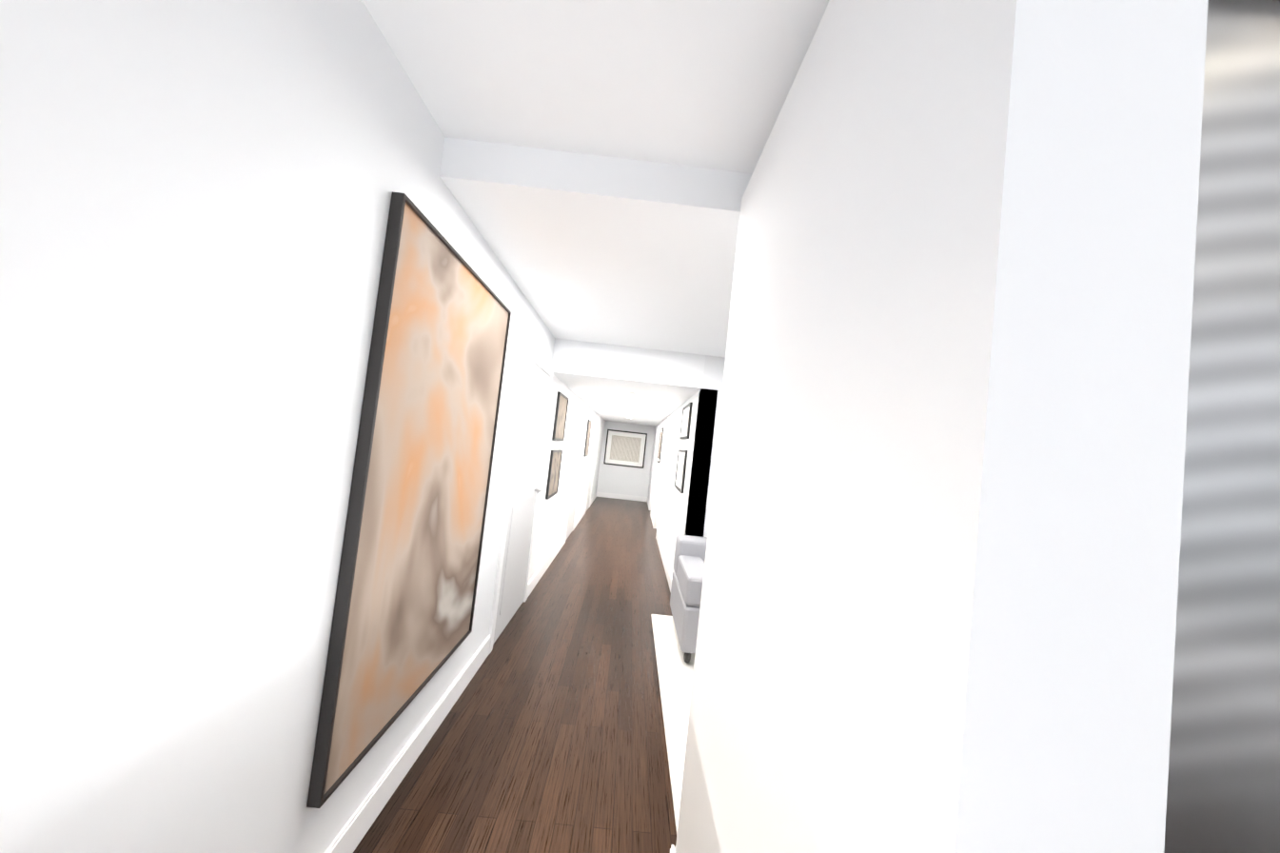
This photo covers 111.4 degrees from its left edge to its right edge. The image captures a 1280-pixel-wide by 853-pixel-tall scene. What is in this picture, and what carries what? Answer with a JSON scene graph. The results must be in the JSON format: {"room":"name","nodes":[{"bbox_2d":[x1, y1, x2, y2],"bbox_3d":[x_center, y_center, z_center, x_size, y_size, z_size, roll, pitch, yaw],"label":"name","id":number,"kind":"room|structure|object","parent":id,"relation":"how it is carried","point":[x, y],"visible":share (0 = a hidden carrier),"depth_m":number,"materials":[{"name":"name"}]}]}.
{"room":"home hallway","nodes":[
{"label":"home hallway","id":0,"kind":"room"},
{"bbox_2d":[0,0,604,852],"bbox_3d":[-1.124,0.357,5.785,0.370,2.540,12.685,6,-3,-1],"label":"wall","id":1,"kind":"structure","parent":0,"point":[194,202],"depth_m":0.81,"materials":[{"name":"white paint"}]},
{"bbox_2d":[306,191,511,807],"bbox_3d":[-0.845,0.213,1.874,0.038,1.810,1.180,6,-3,-1],"label":"picture","id":2,"kind":"object","parent":1,"relation":"attached to","point":[406,591],"visible":1,"depth_m":1.57,"materials":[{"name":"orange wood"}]},
{"bbox_2d":[545,449,562,499],"bbox_3d":[-0.925,0.501,4.723,0.023,0.500,0.600,6,-3,-1],"label":"picture","id":3,"kind":"object","parent":1,"relation":"attached to","point":[554,471],"visible":1,"depth_m":4.66,"materials":[{"name":"grey"}]},
{"bbox_2d":[551,391,569,440],"bbox_3d":[-0.860,-0.095,4.751,0.023,0.500,0.600,6,-3,-1],"label":"picture","id":4,"kind":"object","parent":1,"relation":"attached to","point":[560,423],"visible":1,"depth_m":4.68,"materials":[{"name":"grey"}]},
{"bbox_2d":[488,343,669,653],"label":"doors","id":5,"kind":"structure","parent":1,"relation":"attached to","point":[523,490],"depth_m":3.51,"materials":[{"name":"white wood"}]},
{"bbox_2d":[583,419,591,456],"bbox_3d":[-0.938,0.215,7.839,0.023,0.650,0.500,6,-3,-1],"label":"picture","id":6,"kind":"object","parent":1,"relation":"attached to","point":[587,438],"visible":1,"depth_m":7.77,"materials":[{"name":"grey"}]},
{"bbox_2d":[353,496,676,852],"bbox_3d":[3.294,2.022,3.136,13.500,0.050,20.700,6,-3,-1],"label":"floor","id":7,"kind":"structure","parent":0,"point":[548,736],"depth_m":2.21,"materials":[{"name":"brown wood"}]},
{"bbox_2d":[650,613,695,833],"bbox_3d":[1.439,1.773,2.811,2.650,0.012,2.200,6,-3,-1],"label":"living room rug","id":8,"kind":"object","parent":7,"relation":"on","point":[675,671],"visible":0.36,"depth_m":2.67,"materials":[{"name":"white carpet"}]},
{"bbox_2d":[669,534,707,662],"bbox_3d":[1.293,1.414,3.474,2.000,0.726,0.900,6,-3,-1],"label":"sofa","id":9,"kind":"object","parent":8,"relation":"on","point":[686,587],"visible":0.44,"depth_m":3.22,"materials":[{"name":"grey fabric"}]},
{"bbox_2d":[1163,0,1279,852],"bbox_3d":[0.888,0.510,0.699,0.929,2.210,0.768,6,-3,-1],"label":"fridge","id":10,"kind":"object","parent":7,"relation":"on","point":[1223,795],"visible":0.15,"depth_m":0.40,"materials":[{"name":"silver metal"}]},
{"bbox_2d":[362,0,829,173],"bbox_3d":[3.586,-0.649,3.258,13.500,0.250,20.700,6,-3,-1],"label":"ceiling","id":11,"kind":"structure","parent":0,"point":[707,84],"depth_m":1.25,"materials":[{"name":"white paint"}]},
{"bbox_2d":[439,137,752,356],"bbox_3d":[1.683,-0.674,2.857,4.900,0.150,2.430,6,-3,-1],"label":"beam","id":12,"kind":"structure","parent":11,"relation":"attached to","point":[611,250],"depth_m":1.93,"materials":[{"name":"white paint"}]},
{"bbox_2d":[551,337,705,426],"bbox_3d":[-0.175,-0.480,8.109,1.400,0.460,8.150,6,-3,-1],"label":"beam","id":13,"kind":"structure","parent":11,"relation":"attached to","point":[600,378],"depth_m":4.05,"materials":[{"name":"white paint"}]},
{"bbox_2d":[596,420,654,501],"bbox_3d":[-0.349,0.729,12.058,2.170,2.540,0.150,6,-3,-1],"label":"wall","id":14,"kind":"structure","parent":0,"point":[623,480],"depth_m":11.96,"materials":[{"name":"white paint"}]},
{"bbox_2d":[603,429,647,468],"bbox_3d":[-0.400,0.609,11.971,1.100,0.960,0.028,6,-3,-1],"label":"framed picture","id":15,"kind":"object","parent":14,"relation":"attached to","point":[624,448],"visible":0.98,"depth_m":11.97,"materials":[{"name":"grey"}]},
{"bbox_2d":[648,388,717,577],"bbox_3d":[0.459,0.862,7.988,0.150,2.080,8.000,6,-3,-1],"label":"wall","id":16,"kind":"structure","parent":0,"point":[674,513],"depth_m":4.53,"materials":[{"name":"white paint"}]},
{"bbox_2d":[656,427,663,463],"bbox_3d":[0.410,0.383,8.859,0.023,0.700,0.700,6,-3,-1],"label":"picture","id":17,"kind":"object","parent":16,"relation":"attached to","point":[659,445],"visible":0.83,"depth_m":8.79,"materials":[{"name":"grey"}]},
{"bbox_2d":[674,449,688,492],"bbox_3d":[0.456,0.484,4.901,0.023,0.450,0.700,6,-3,-1],"label":"picture","id":18,"kind":"object","parent":16,"relation":"attached to","point":[680,470],"visible":1,"depth_m":4.82,"materials":[{"name":"grey"}]},
{"bbox_2d":[679,402,692,439],"bbox_3d":[0.514,-0.047,4.925,0.023,0.380,0.700,6,-3,-1],"label":"picture","id":19,"kind":"object","parent":16,"relation":"attached to","point":[685,422],"visible":1,"depth_m":4.84,"materials":[{"name":"grey"}]},
{"bbox_2d":[685,354,725,537],"bbox_3d":[2.323,0.656,4.103,3.700,2.540,0.150,6,-3,-1],"label":"wall","id":20,"kind":"structure","parent":0,"point":[713,372],"depth_m":4.02,"materials":[{"name":"white paint"}]},
{"bbox_2d":[675,0,1208,852],"bbox_3d":[0.809,0.407,0.956,1.125,2.420,1.180,6,-3,-1],"label":"wall","id":21,"kind":"structure","parent":0,"point":[938,603],"depth_m":0.41,"materials":[{"name":"white paint"}]},
{"bbox_2d":[324,492,675,852],"bbox_3d":[3.291,1.901,2.490,8.650,0.132,19.000,6,-3,-1],"label":"baseboard","id":22,"kind":"structure","parent":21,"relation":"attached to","point":[351,834],"depth_m":1.94,"materials":[{"name":"white wood"}]}
]}

